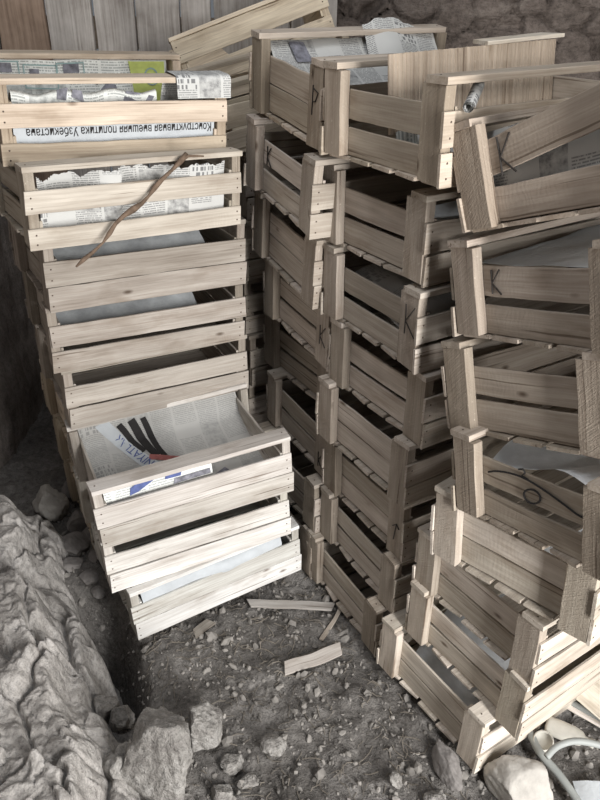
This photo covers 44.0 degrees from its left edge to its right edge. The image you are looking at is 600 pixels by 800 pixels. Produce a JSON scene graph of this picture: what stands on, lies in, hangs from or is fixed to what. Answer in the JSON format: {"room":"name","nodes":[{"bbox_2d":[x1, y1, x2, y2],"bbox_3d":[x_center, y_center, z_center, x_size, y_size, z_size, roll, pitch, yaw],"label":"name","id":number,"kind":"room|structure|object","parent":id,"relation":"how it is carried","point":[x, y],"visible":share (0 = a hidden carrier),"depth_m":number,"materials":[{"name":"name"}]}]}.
{"room":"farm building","nodes":[
{"label":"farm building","id":0,"kind":"room"},
{"bbox_2d":[0,37,44,469],"bbox_3d":[-1.077,-0.050,1.029,0.086,2.200,4.202,1,31,1],"label":"wall","id":1,"kind":"structure","parent":0,"point":[22,398],"depth_m":2.66,"materials":[{"name":"paint"}]},
{"bbox_2d":[0,401,599,799],"bbox_3d":[0.085,1.079,1.464,3.200,0.458,4.600,1,31,0],"label":"floor","id":2,"kind":"structure","parent":0,"point":[37,462],"depth_m":1.83,"materials":[{"name":"soil"}]},
{"bbox_2d":[32,484,68,521],"bbox_3d":[-0.792,0.328,2.360,0.109,0.115,0.086,-14,34,-23],"label":"clod","id":3,"kind":"object","parent":2,"relation":"on","point":[49,503],"visible":1,"depth_m":2.34,"materials":[{"name":"soil"}]},
{"bbox_2d":[0,495,139,799],"bbox_3d":[-0.788,0.865,1.540,0.950,0.596,1.750,-13,34,-22],"label":"rock","id":4,"kind":"object","parent":2,"relation":"on","point":[54,744],"depth_m":1.66,"materials":[{"name":"stone"}]},
{"bbox_2d":[93,694,119,724],"bbox_3d":[-0.458,0.751,1.776,0.058,0.135,0.086,-10,33,-18],"label":"clod","id":5,"kind":"object","parent":4,"relation":"on","point":[103,704],"visible":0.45,"depth_m":1.74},
{"bbox_2d":[62,557,82,572],"bbox_3d":[-0.673,0.485,2.184,0.070,0.034,0.050,-9,32,-16],"label":"clod","id":6,"kind":"object","parent":2,"relation":"on","point":[69,563],"visible":0.88,"depth_m":2.18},
{"bbox_2d":[62,531,89,556],"bbox_3d":[-0.694,0.435,2.262,0.103,0.048,0.104,10,32,14],"label":"clod","id":7,"kind":"object","parent":2,"relation":"on","point":[76,543],"visible":0.7,"depth_m":2.25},
{"bbox_2d":[66,510,86,531],"bbox_3d":[-0.708,0.382,2.335,0.062,0.054,0.080,23,37,32],"label":"clod","id":8,"kind":"object","parent":2,"relation":"on","point":[76,522],"visible":0.84,"depth_m":2.32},
{"bbox_2d":[63,459,94,549],"bbox_3d":[-0.467,0.260,2.390,0.497,0.171,0.349,-14,34,-25],"label":"wooden crate","id":9,"kind":"object","parent":2,"relation":"on","point":[72,488],"visible":0.09,"depth_m":2.38,"materials":[{"name":"brown wood"}]},
{"bbox_2d":[52,414,74,477],"bbox_3d":[-0.472,0.117,2.304,0.497,0.171,0.349,-14,34,-25],"label":"wooden crate","id":10,"kind":"object","parent":9,"relation":"on","point":[63,448],"visible":0.08,"depth_m":2.30,"materials":[{"name":"brown wood"}]},
{"bbox_2d":[39,358,161,453],"bbox_3d":[-0.479,-0.026,2.218,0.499,0.171,0.349,-14,34,-25],"label":"wooden crate","id":11,"kind":"object","parent":10,"relation":"on","point":[55,406],"visible":0.07,"depth_m":2.21,"materials":[{"name":"brown wood"}]},
{"bbox_2d":[79,569,98,584],"bbox_3d":[-0.608,0.512,2.156,0.060,0.029,0.054,26,39,35],"label":"clod","id":12,"kind":"object","parent":2,"relation":"on","point":[88,577],"visible":1,"depth_m":2.14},
{"bbox_2d":[90,586,104,598],"bbox_3d":[-0.578,0.550,2.134,0.041,0.023,0.045,-18,36,-28],"label":"clod","id":13,"kind":"object","parent":2,"relation":"on","point":[97,592],"visible":1,"depth_m":2.12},
{"bbox_2d":[102,753,138,795],"bbox_3d":[-0.377,0.796,1.571,0.086,0.129,0.079,14,33,20],"label":"clod","id":14,"kind":"object","parent":2,"relation":"on","point":[112,763],"visible":0.46,"depth_m":1.54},
{"bbox_2d":[108,705,134,731],"bbox_3d":[-0.414,0.741,1.729,0.053,0.080,0.056,14,33,20],"label":"clod","id":15,"kind":"object","parent":2,"relation":"on","point":[122,717],"visible":1,"depth_m":1.71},
{"bbox_2d":[120,707,192,799],"bbox_3d":[-0.290,0.734,1.568,0.169,0.236,0.169,10,32,15],"label":"rock","id":16,"kind":"object","parent":2,"relation":"on","point":[158,757],"visible":0.95,"depth_m":1.50,"materials":[{"name":"stone"}]},
{"bbox_2d":[192,619,215,638],"bbox_3d":[-0.262,0.611,1.990,0.032,0.009,0.069,27,40,37],"label":"wood splinter","id":17,"kind":"object","parent":2,"relation":"on","point":[206,624],"visible":1,"depth_m":1.99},
{"bbox_2d":[189,701,222,751],"bbox_3d":[-0.212,0.741,1.684,0.079,0.119,0.080,-5,32,-10],"label":"rock","id":18,"kind":"object","parent":2,"relation":"on","point":[205,727],"visible":1,"depth_m":1.66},
{"bbox_2d":[211,783,232,799],"bbox_3d":[-0.166,0.845,1.592,0.046,0.039,0.046,-11,33,-18],"label":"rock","id":19,"kind":"object","parent":2,"relation":"on","point":[220,791],"visible":1,"depth_m":1.58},
{"bbox_2d":[220,753,243,775],"bbox_3d":[-0.150,0.809,1.651,0.056,0.032,0.046,-9,32,-16],"label":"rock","id":20,"kind":"object","parent":2,"relation":"on","point":[231,764],"visible":1,"depth_m":1.64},
{"bbox_2d":[240,773,258,788],"bbox_3d":[-0.113,0.830,1.621,0.047,0.033,0.033,-9,32,-15],"label":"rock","id":21,"kind":"object","parent":2,"relation":"on","point":[250,780],"visible":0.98,"depth_m":1.61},
{"bbox_2d":[260,733,286,756],"bbox_3d":[-0.063,0.782,1.689,0.059,0.044,0.063,11,33,17],"label":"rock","id":22,"kind":"object","parent":2,"relation":"on","point":[272,744],"visible":1,"depth_m":1.67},
{"bbox_2d":[246,599,334,610],"bbox_3d":[-0.026,0.568,2.060,0.248,0.007,0.031,2,31,2],"label":"wood splinter","id":23,"kind":"object","parent":2,"relation":"on","point":[254,603],"visible":1,"depth_m":2.06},
{"bbox_2d":[117,567,491,799],"bbox_3d":[0.041,0.687,1.908,0.960,0.081,1.004,1,31,0],"label":"straw","id":24,"kind":"object","parent":2,"relation":"on","point":[222,635],"visible":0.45,"depth_m":1.82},
{"bbox_2d":[284,642,341,675],"bbox_3d":[0.034,0.660,1.892,0.172,0.019,0.038,-13,34,-22],"label":"wood splinter","id":25,"kind":"object","parent":2,"relation":"on","point":[293,665],"visible":1,"depth_m":1.89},
{"bbox_2d":[267,464,373,578],"bbox_3d":[0.154,0.305,2.322,0.497,0.171,0.349,-16,35,-26],"label":"wooden crate","id":26,"kind":"object","parent":2,"relation":"on","point":[338,557],"visible":0.09,"depth_m":2.12,"materials":[{"name":"brown wood"}]},
{"bbox_2d":[258,419,346,532],"bbox_3d":[0.159,0.157,2.237,0.497,0.171,0.349,-17,36,-27],"label":"wooden crate","id":27,"kind":"object","parent":26,"relation":"on","point":[307,493],"visible":0.16,"depth_m":2.08,"materials":[{"name":"brown wood"}]},
{"bbox_2d":[266,363,393,475],"bbox_3d":[0.199,0.007,2.152,0.497,0.171,0.349,-15,36,-25],"label":"wooden crate","id":28,"kind":"object","parent":27,"relation":"on","point":[286,411],"visible":0.27,"depth_m":2.12,"materials":[{"name":"brown wood"}]},
{"bbox_2d":[263,312,328,399],"bbox_3d":[0.194,-0.173,2.129,0.497,0.171,0.349,-17,35,-27],"label":"wooden crate","id":29,"kind":"object","parent":28,"relation":"on","point":[279,344],"visible":0.22,"depth_m":2.08,"materials":[{"name":"brown wood"}]},
{"bbox_2d":[263,258,374,371],"bbox_3d":[0.199,-0.281,1.952,0.498,0.189,0.355,-15,34,-25],"label":"wooden crate","id":30,"kind":"object","parent":29,"relation":"on","point":[281,301],"visible":0.23,"depth_m":1.89,"materials":[{"name":"brown wood"}]},
{"bbox_2d":[251,190,374,309],"bbox_3d":[0.175,-0.417,1.859,0.499,0.202,0.360,-14,34,-23],"label":"wooden crate","id":31,"kind":"object","parent":30,"relation":"on","point":[276,238],"visible":0.34,"depth_m":1.79,"materials":[{"name":"brown wood"}]},
{"bbox_2d":[243,113,460,239],"bbox_3d":[0.165,-0.551,1.734,0.498,0.203,0.362,-14,34,-23],"label":"wooden crate","id":32,"kind":"object","parent":31,"relation":"on","point":[297,187],"visible":0.38,"depth_m":1.63,"materials":[{"name":"brown wood"}]},
{"bbox_2d":[248,24,446,151],"bbox_3d":[0.184,-0.705,1.645,0.499,0.198,0.360,-14,34,-23],"label":"wooden crate","id":33,"kind":"object","parent":32,"relation":"on","point":[290,96],"visible":0.34,"depth_m":1.61,"materials":[{"name":"brown wood"}]},
{"bbox_2d":[270,37,387,84],"bbox_3d":[0.178,-0.715,1.650,0.434,0.148,0.290,-14,34,-23],"label":"newspaper","id":34,"kind":"object","parent":33,"relation":"in","point":[298,53],"visible":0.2,"depth_m":1.66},
{"bbox_2d":[288,41,310,61],"bbox_3d":[0.001,-0.769,1.639,0.042,0.034,0.050,-14,39,-23],"label":"picture","id":35,"kind":"object","parent":34,"relation":"attached to","point":[298,51],"depth_m":1.64},
{"bbox_2d":[362,17,437,53],"bbox_3d":[0.242,-0.833,1.736,0.202,0.109,0.070,-15,34,-24],"label":"newspaper","id":36,"kind":"object","parent":34,"relation":"on","point":[388,42],"visible":0.66,"depth_m":1.72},
{"bbox_2d":[57,501,599,799],"bbox_3d":[0.063,0.847,1.850,1.763,0.465,1.912,1,31,0],"label":"gravel","id":37,"kind":"object","parent":2,"relation":"on","point":[574,753],"visible":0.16,"depth_m":1.81,"materials":[{"name":"gravel"}]},
{"bbox_2d":[90,507,301,639],"bbox_3d":[-0.295,0.407,2.110,0.503,0.187,0.350,-16,35,-26],"label":"wooden crate","id":38,"kind":"object","parent":37,"relation":"on","point":[152,616],"visible":0.4,"depth_m":1.98,"materials":[{"name":"brown wood"}]},
{"bbox_2d":[72,466,290,592],"bbox_3d":[-0.322,0.271,2.018,0.497,0.171,0.349,-15,34,-22],"label":"wooden crate","id":39,"kind":"object","parent":38,"relation":"on","point":[128,568],"visible":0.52,"depth_m":1.91,"materials":[{"name":"brown wood"}]},
{"bbox_2d":[64,382,293,548],"bbox_3d":[-0.311,0.142,1.911,0.503,0.191,0.350,-13,34,-22],"label":"wooden crate","id":40,"kind":"object","parent":39,"relation":"on","point":[141,516],"visible":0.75,"depth_m":1.78,"materials":[{"name":"brown wood"}]},
{"bbox_2d":[34,325,248,429],"bbox_3d":[-0.440,-0.128,2.057,0.497,0.171,0.349,-14,34,-25],"label":"wooden crate","id":41,"kind":"object","parent":40,"relation":"on","point":[93,395],"visible":0.59,"depth_m":1.96,"materials":[{"name":"brown wood"}]},
{"bbox_2d":[22,271,245,373],"bbox_3d":[-0.439,-0.262,1.950,0.496,0.171,0.349,-13,34,-24],"label":"wooden crate","id":42,"kind":"object","parent":41,"relation":"on","point":[75,346],"visible":0.63,"depth_m":1.84,"materials":[{"name":"brown wood"}]},
{"bbox_2d":[56,292,196,324],"bbox_3d":[-0.432,-0.237,1.837,0.346,0.063,0.120,-13,34,-24],"label":"paper sheet","id":43,"kind":"object","parent":42,"relation":"in","point":[182,299],"visible":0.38,"depth_m":1.83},
{"bbox_2d":[8,216,246,312],"bbox_3d":[-0.432,-0.393,1.861,0.499,0.195,0.349,-16,35,-26],"label":"wooden crate","id":44,"kind":"object","parent":42,"relation":"on","point":[100,280],"visible":0.55,"depth_m":1.75,"materials":[{"name":"brown wood"}]},
{"bbox_2d":[0,147,242,251],"bbox_3d":[-0.434,-0.506,1.717,0.501,0.193,0.350,-18,36,-29],"label":"wooden crate","id":45,"kind":"object","parent":44,"relation":"on","point":[22,204],"visible":0.77,"depth_m":1.59,"materials":[{"name":"brown wood"}]},
{"bbox_2d":[36,170,122,227],"bbox_3d":[-0.455,-0.404,1.549,0.179,0.143,0.026,-14,34,-23],"label":"newspaper","id":46,"kind":"object","parent":45,"relation":"in","point":[69,179],"visible":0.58,"depth_m":1.54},
{"bbox_2d":[0,50,226,166],"bbox_3d":[-0.461,-0.677,1.693,0.501,0.211,0.355,-15,35,-25],"label":"wooden crate","id":47,"kind":"object","parent":45,"relation":"on","point":[57,114],"visible":0.68,"depth_m":1.56,"materials":[{"name":"brown wood"}]},
{"bbox_2d":[8,88,156,131],"bbox_3d":[-0.466,-0.609,1.589,0.305,0.132,0.103,-15,34,-25],"label":"newspaper","id":48,"kind":"object","parent":47,"relation":"in","point":[111,94],"visible":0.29,"depth_m":1.52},
{"bbox_2d":[57,88,67,99],"bbox_3d":[-0.482,-0.620,1.506,0.024,0.025,0.003,-12,33,-21],"label":"picture","id":49,"kind":"object","parent":48,"relation":"on","point":[62,94],"depth_m":1.51},
{"bbox_2d":[72,89,83,101],"bbox_3d":[-0.455,-0.623,1.521,0.025,0.026,0.002,-13,37,-26],"label":"picture","id":50,"kind":"object","parent":48,"relation":"attached to","point":[77,94],"depth_m":1.52},
{"bbox_2d":[123,91,153,100],"bbox_3d":[-0.347,-0.636,1.586,0.074,0.050,0.005,-14,34,-23],"label":"picture","id":51,"kind":"object","parent":48,"relation":"attached to","point":[127,95],"depth_m":1.58},
{"bbox_2d":[0,59,165,100],"bbox_3d":[-0.525,-0.744,1.793,0.435,0.162,0.013,-15,34,-24],"label":"newspaper","id":52,"kind":"object","parent":47,"relation":"in","point":[22,66],"visible":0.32,"depth_m":1.78,"materials":[{"name":"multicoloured paper"}]},
{"bbox_2d":[0,62,11,71],"bbox_3d":[-0.674,-0.756,1.688,0.035,0.021,0.002,-13,37,-26],"label":"picture","id":53,"kind":"object","parent":52,"relation":"on","point":[4,67],"depth_m":1.69},
{"bbox_2d":[0,61,19,73],"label":"picture frame","id":54,"kind":"object","parent":52,"relation":"attached to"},
{"bbox_2d":[22,64,58,89],"bbox_3d":[-0.604,-0.754,1.734,0.078,0.055,0.006,-13,37,-26],"label":"picture frame","id":55,"kind":"object","parent":52,"relation":"attached to","point":[26,68],"depth_m":1.73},
{"bbox_2d":[55,62,84,72],"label":"picture frame","id":56,"kind":"object","parent":52,"relation":"attached to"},
{"bbox_2d":[63,63,78,72],"bbox_3d":[-0.542,-0.785,1.756,0.038,0.024,0.002,-13,37,-26],"label":"picture","id":57,"kind":"object","parent":52,"relation":"on","point":[67,68],"depth_m":1.76},
{"bbox_2d":[13,122,213,142],"bbox_3d":[-0.386,-0.576,1.591,0.440,0.118,0.006,-15,35,-25],"label":"newspaper","id":58,"kind":"object","parent":47,"relation":"in","point":[192,129],"visible":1,"depth_m":1.58,"materials":[{"name":"white paper"}]},
{"bbox_2d":[160,70,230,100],"bbox_3d":[-0.233,-0.688,1.644,0.138,0.079,0.084,-15,35,-25],"label":"newspaper","id":59,"kind":"object","parent":47,"relation":"on","point":[190,85],"visible":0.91,"depth_m":1.62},
{"bbox_2d":[76,152,203,266],"bbox_3d":[-0.344,-0.409,1.580,0.309,0.202,0.027,-18,36,-28],"label":"branch","id":60,"kind":"object","parent":45,"relation":"in","point":[134,208],"visible":1,"depth_m":1.57,"materials":[{"name":"brown plant"}]},
{"bbox_2d":[118,161,224,219],"bbox_3d":[-0.277,-0.456,1.651,0.249,0.151,0.028,-14,34,-24],"label":"newspaper","id":61,"kind":"object","parent":45,"relation":"in","point":[138,172],"visible":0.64,"depth_m":1.64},
{"bbox_2d":[53,230,204,260],"bbox_3d":[-0.403,-0.370,1.743,0.362,0.078,0.100,-16,35,-26],"label":"paper sheet","id":62,"kind":"object","parent":44,"relation":"in","point":[190,237],"visible":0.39,"depth_m":1.74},
{"bbox_2d":[103,464,212,502],"bbox_3d":[-0.330,0.190,1.736,0.261,0.043,0.013,-13,34,-21],"label":"newspaper","id":63,"kind":"object","parent":40,"relation":"in","point":[192,473],"visible":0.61,"depth_m":1.74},
{"bbox_2d":[130,480,152,494],"bbox_3d":[-0.360,0.197,1.725,0.078,0.030,0.006,-17,35,-27],"label":"print","id":64,"kind":"object","parent":63,"relation":"attached to","point":[147,486],"depth_m":1.72},
{"bbox_2d":[174,468,210,483],"bbox_3d":[-0.257,0.180,1.765,0.093,0.013,0.004,-15,34,-21],"label":"picture","id":65,"kind":"object","parent":63,"relation":"attached to","point":[192,473],"depth_m":1.76},
{"bbox_2d":[78,392,263,504],"bbox_3d":[-0.312,0.145,1.911,0.442,0.145,0.311,-13,34,-22],"label":"newspaper","id":66,"kind":"object","parent":40,"relation":"in","point":[114,447],"visible":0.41,"depth_m":1.98,"materials":[{"name":"white paper"}]},
{"bbox_2d":[141,537,281,602],"bbox_3d":[-0.263,0.415,2.015,0.403,0.059,0.172,-16,35,-26],"label":"newspaper","id":67,"kind":"object","parent":38,"relation":"in","point":[228,564],"visible":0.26,"depth_m":1.95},
{"bbox_2d":[544,716,594,748],"bbox_3d":[0.612,0.758,1.686,0.108,0.042,0.042,16,34,24],"label":"stone","id":68,"kind":"object","parent":37,"relation":"on","point":[559,729],"visible":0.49,"depth_m":1.68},
{"bbox_2d":[544,737,599,759],"bbox_3d":[0.663,0.774,1.613,0.266,0.043,0.055,5,31,7],"label":"pipe","id":69,"kind":"object","parent":37,"relation":"on","point":[554,748],"visible":1,"depth_m":1.62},
{"bbox_2d":[568,706,599,727],"bbox_3d":[0.700,0.752,1.730,0.262,0.013,0.024,22,37,31],"label":"wood splinter","id":70,"kind":"object","parent":37,"relation":"on","point":[571,708],"visible":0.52,"depth_m":1.74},
{"bbox_2d":[319,608,340,640],"bbox_3d":[0.085,0.607,2.013,0.014,0.014,0.119,17,34,24],"label":"wood splinter","id":71,"kind":"object","parent":2,"relation":"on","point":[329,627],"visible":0.98,"depth_m":2.00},
{"bbox_2d":[306,518,390,657],"bbox_3d":[0.316,0.443,2.082,0.497,0.171,0.349,-17,36,-25],"label":"wooden crate","id":72,"kind":"object","parent":2,"relation":"on","point":[367,611],"visible":0.26,"depth_m":2.01,"materials":[{"name":"brown wood"}]},
{"bbox_2d":[320,443,450,612],"bbox_3d":[0.351,0.311,1.981,0.497,0.171,0.349,-17,35,-25],"label":"wooden crate","id":73,"kind":"object","parent":72,"relation":"on","point":[391,578],"visible":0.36,"depth_m":1.91,"materials":[{"name":"brown wood"}]},
{"bbox_2d":[321,426,435,561],"bbox_3d":[0.358,0.169,1.913,0.499,0.170,0.349,-17,34,-26],"label":"wooden crate","id":74,"kind":"object","parent":73,"relation":"on","point":[397,527],"visible":0.28,"depth_m":1.82,"materials":[{"name":"brown wood"}]},
{"bbox_2d":[315,358,485,509],"bbox_3d":[0.341,0.025,1.800,0.499,0.171,0.349,-18,36,-27],"label":"wooden crate","id":75,"kind":"object","parent":74,"relation":"on","point":[409,479],"visible":0.37,"depth_m":1.70,"materials":[{"name":"brown wood"}]},
{"bbox_2d":[329,317,580,449],"bbox_3d":[0.366,-0.107,1.713,0.497,0.171,0.349,-17,34,-27],"label":"wooden crate","id":76,"kind":"object","parent":75,"relation":"on","point":[418,409],"visible":0.38,"depth_m":1.61,"materials":[{"name":"brown wood"}]},
{"bbox_2d":[319,242,583,374],"bbox_3d":[0.346,-0.256,1.625,0.498,0.171,0.350,-16,34,-25],"label":"wooden crate","id":77,"kind":"object","parent":76,"relation":"on","point":[416,343],"visible":0.39,"depth_m":1.50,"materials":[{"name":"brown wood"}]},
{"bbox_2d":[355,264,489,326],"bbox_3d":[0.351,-0.244,1.614,0.431,0.087,0.270,-16,34,-25],"label":"newspaper","id":78,"kind":"object","parent":77,"relation":"in","point":[393,282],"visible":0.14,"depth_m":1.57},
{"bbox_2d":[321,162,599,287],"bbox_3d":[0.344,-0.411,1.554,0.497,0.181,0.352,-17,35,-27],"label":"wooden crate","id":79,"kind":"object","parent":77,"relation":"on","point":[411,243],"visible":0.48,"depth_m":1.43,"materials":[{"name":"brown wood"}]},
{"bbox_2d":[435,201,459,220],"bbox_3d":[0.414,-0.380,1.427,0.420,0.042,0.025,-17,35,-27],"label":"newspaper","id":80,"kind":"object","parent":79,"relation":"in","point":[449,210],"visible":0.09,"depth_m":1.35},
{"bbox_2d":[319,57,599,188],"bbox_3d":[0.340,-0.545,1.393,0.498,0.182,0.352,-17,35,-27],"label":"wooden crate","id":81,"kind":"object","parent":79,"relation":"on","point":[367,142],"visible":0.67,"depth_m":1.27,"materials":[{"name":"brown wood"}]},
{"bbox_2d":[388,32,564,134],"bbox_3d":[0.327,-0.607,1.408,0.442,0.147,0.069,-18,36,-28],"label":"board","id":82,"kind":"object","parent":81,"relation":"in","point":[407,71],"depth_m":1.39,"materials":[{"name":"brown wood"}]},
{"bbox_3d":[0.330,-0.490,1.414,0.403,0.033,0.272,-17,33,-27],"label":"newspaper","id":83,"kind":"object","parent":81,"relation":"in","visible":0},
{"bbox_2d":[396,131,417,143],"bbox_3d":[0.194,-0.530,1.369,0.040,0.142,0.082,-10,33,-17],"label":"roll","id":84,"kind":"object","parent":83,"relation":"on","point":[409,137],"visible":0.11,"depth_m":1.36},
{"bbox_2d":[389,770,402,788],"bbox_3d":[0.209,0.825,1.613,0.032,0.028,0.032,17,35,25],"label":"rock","id":85,"kind":"object","parent":2,"relation":"on","point":[395,778],"visible":1,"depth_m":1.61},
{"bbox_2d":[423,789,445,799],"bbox_3d":[0.288,0.852,1.579,0.055,0.037,0.045,-5,32,-10],"label":"clod","id":86,"kind":"object","parent":2,"relation":"on","point":[438,794],"visible":1,"depth_m":1.58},
{"bbox_2d":[431,738,462,791],"bbox_3d":[0.327,0.810,1.645,0.058,0.059,0.119,-2,31,-5],"label":"clod","id":87,"kind":"object","parent":2,"relation":"on","point":[446,764],"visible":1,"depth_m":1.63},
{"bbox_2d":[376,608,577,773],"bbox_3d":[0.493,0.603,1.815,0.496,0.171,0.349,-17,36,-28],"label":"wooden crate","id":88,"kind":"object","parent":2,"relation":"on","point":[481,739],"visible":0.37,"depth_m":1.70,"materials":[{"name":"brown wood"}]},
{"bbox_2d":[416,645,479,705],"bbox_3d":[0.408,0.661,1.820,0.206,0.042,0.228,-17,36,-28],"label":"plastic sheet","id":89,"kind":"object","parent":88,"relation":"in","point":[426,653],"visible":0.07,"depth_m":1.79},
{"bbox_2d":[405,564,599,741],"bbox_3d":[0.545,0.476,1.700,0.497,0.171,0.349,-20,37,-28],"label":"wooden crate","id":90,"kind":"object","parent":88,"relation":"on","point":[519,709],"visible":0.48,"depth_m":1.58,"materials":[{"name":"brown wood"}]},
{"bbox_2d":[434,594,509,682],"bbox_3d":[0.449,0.495,1.682,0.210,0.105,0.204,-20,37,-28],"label":"plastic sheet","id":91,"kind":"object","parent":90,"relation":"in","point":[455,619],"visible":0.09,"depth_m":1.67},
{"bbox_2d":[412,522,599,689],"bbox_3d":[0.553,0.346,1.625,0.497,0.184,0.352,-18,36,-28],"label":"wooden crate","id":92,"kind":"object","parent":90,"relation":"on","point":[514,631],"visible":0.46,"depth_m":1.50,"materials":[{"name":"brown wood"}]},
{"bbox_2d":[430,470,599,645],"bbox_3d":[0.559,0.214,1.483,0.499,0.202,0.358,-24,39,-35],"label":"wooden crate","id":93,"kind":"object","parent":92,"relation":"on","point":[553,587],"visible":0.47,"depth_m":1.36,"materials":[{"name":"brown wood"}]},
{"bbox_2d":[450,401,599,580],"bbox_3d":[0.577,0.101,1.343,0.501,0.248,0.372,-18,36,-28],"label":"wooden crate","id":94,"kind":"object","parent":93,"relation":"on","point":[575,505],"visible":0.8,"depth_m":1.29,"materials":[{"name":"brown wood"}]},
{"bbox_2d":[441,335,599,458],"bbox_3d":[0.560,-0.062,1.339,0.501,0.295,0.377,-19,36,-29],"label":"wooden crate","id":95,"kind":"object","parent":94,"relation":"on","point":[482,390],"visible":0.88,"depth_m":1.27,"materials":[{"name":"brown wood"}]},
{"bbox_2d":[447,212,599,354],"bbox_3d":[0.557,-0.226,1.253,0.499,0.262,0.377,-17,35,-28],"label":"wooden crate","id":96,"kind":"object","parent":95,"relation":"on","point":[541,306],"visible":0.88,"depth_m":1.21,"materials":[{"name":"brown wood"}]},
{"bbox_2d":[453,83,599,232],"bbox_3d":[0.542,-0.409,1.152,0.504,0.295,0.382,-19,36,-29],"label":"wooden crate","id":97,"kind":"object","parent":96,"relation":"on","point":[482,206],"visible":0.95,"depth_m":1.10,"materials":[{"name":"brown wood"}]},
{"bbox_2d":[463,82,484,112],"bbox_3d":[0.274,-0.479,1.167,0.018,0.039,0.094,11,32,16],"label":"roll","id":98,"kind":"object","parent":97,"relation":"on","point":[474,94],"visible":0.95,"depth_m":1.15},
{"bbox_2d":[487,123,599,186],"bbox_3d":[0.373,-0.343,1.058,0.019,0.243,0.338,-18,36,-28],"label":"newspaper","id":99,"kind":"object","parent":97,"relation":"in","point":[582,152],"visible":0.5,"depth_m":1.06,"materials":[{"name":"paper"}]},
{"bbox_2d":[482,225,599,267],"bbox_3d":[0.543,-0.270,1.234,0.405,0.103,0.282,-18,36,-28],"label":"newspaper","id":100,"kind":"object","parent":96,"relation":"in","point":[571,250],"visible":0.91,"depth_m":1.24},
{"bbox_2d":[493,440,599,484],"bbox_3d":[0.559,0.073,1.321,0.385,0.105,0.273,-18,36,-28],"label":"plastic sheet","id":101,"kind":"object","parent":94,"relation":"in","point":[585,469],"visible":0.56,"depth_m":1.31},
{"bbox_2d":[483,755,553,799],"bbox_3d":[0.471,0.813,1.588,0.112,0.123,0.139,-16,35,-25],"label":"stone block","id":102,"kind":"object","parent":2,"relation":"on","point":[507,777],"visible":1,"depth_m":1.55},
{"bbox_2d":[533,730,553,751],"bbox_3d":[0.548,0.770,1.672,0.045,0.036,0.046,26,39,35],"label":"jar base","id":103,"kind":"object","parent":2,"relation":"on","point":[545,739],"visible":0.86,"depth_m":1.68,"materials":[{"name":"ceramic"}]},
{"bbox_2d":[527,730,580,799],"bbox_3d":[0.564,0.824,1.599,0.033,0.026,0.274,-9,32,-15],"label":"pipe","id":104,"kind":"object","parent":2,"relation":"on","point":[550,764],"visible":0.84,"depth_m":1.62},
{"bbox_2d":[571,701,599,720],"bbox_3d":[0.726,0.749,1.721,0.346,0.017,0.026,21,36,30],"label":"pipe","id":105,"kind":"object","parent":2,"relation":"on","point":[575,704],"visible":0.35,"depth_m":1.75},
{"bbox_2d":[573,780,599,799],"bbox_3d":[0.633,0.836,1.577,0.091,0.018,0.057,1,31,0],"label":"paper scrap","id":106,"kind":"object","parent":2,"relation":"on","point":[586,789],"visible":1,"depth_m":1.58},
{"bbox_2d":[576,680,599,719],"bbox_3d":[0.764,0.737,1.666,0.279,0.144,0.076,26,39,36],"label":"loose slat","id":107,"kind":"object","parent":2,"relation":"on","point":[590,699],"visible":0.95,"depth_m":1.71,"materials":[{"name":"brown wood"}]},
{"bbox_3d":[-0.026,0.044,2.614,0.497,0.171,0.349,-15,34,-24],"label":"wooden crate","id":108,"kind":"object","parent":2,"relation":"on","visible":0},
{"bbox_2d":[217,349,314,423],"bbox_3d":[-0.026,-0.109,2.538,0.499,0.170,0.349,-16,35,-25],"label":"wooden crate","id":109,"kind":"object","parent":108,"relation":"on","point":[257,402],"visible":0.02,"depth_m":2.32,"materials":[{"name":"brown wood"}]},
{"bbox_2d":[213,331,292,385],"bbox_3d":[-0.025,-0.252,2.445,0.497,0.171,0.349,-17,35,-27],"label":"wooden crate","id":110,"kind":"object","parent":109,"relation":"on","point":[257,367],"visible":0.09,"depth_m":2.23,"materials":[{"name":"brown wood"}]},
{"bbox_2d":[205,278,264,333],"bbox_3d":[-0.020,-0.399,2.359,0.496,0.171,0.349,-15,34,-24],"label":"wooden crate","id":111,"kind":"object","parent":110,"relation":"on","point":[254,319],"visible":0.15,"depth_m":2.15,"materials":[{"name":"brown wood"}]},
{"bbox_2d":[220,215,264,280],"bbox_3d":[-0.019,-0.541,2.267,0.497,0.171,0.349,-16,35,-25],"label":"wooden crate","id":112,"kind":"object","parent":111,"relation":"on","point":[255,263],"visible":0.09,"depth_m":2.06,"materials":[{"name":"brown wood"}]},
{"bbox_2d":[205,151,317,219],"bbox_3d":[-0.019,-0.694,2.191,0.497,0.171,0.349,-17,35,-27],"label":"wooden crate","id":113,"kind":"object","parent":112,"relation":"on","point":[247,196],"visible":0.1,"depth_m":1.98,"materials":[{"name":"brown wood"}]},
{"bbox_2d":[181,36,348,151],"bbox_3d":[-0.030,-0.850,2.022,0.521,0.262,0.349,-10,33,-18],"label":"wooden crate","id":114,"kind":"object","parent":113,"relation":"on","point":[237,108],"visible":0.12,"depth_m":1.88,"materials":[{"name":"brown wood"}]},
{"bbox_2d":[168,0,335,75],"bbox_3d":[-0.162,-1.147,2.402,0.544,0.386,0.374,-7,32,-12],"label":"wooden crate","id":115,"kind":"object","parent":114,"relation":"on","point":[202,44],"visible":0.37,"depth_m":2.23,"materials":[{"name":"brown wood"}]},
{"bbox_2d":[337,0,599,80],"bbox_3d":[0.890,-1.072,2.710,1.850,2.250,0.104,1,31,0],"label":"wall","id":116,"kind":"structure","parent":0,"point":[464,21],"depth_m":2.55,"materials":[{"name":"stone"}]},
{"bbox_2d":[0,0,336,283],"bbox_3d":[-0.657,-1.064,2.661,1.558,2.156,0.060,1,31,0],"label":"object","id":117,"kind":"structure","parent":116,"relation":"in","point":[24,24],"depth_m":2.51,"materials":[{"name":"brown wood"}]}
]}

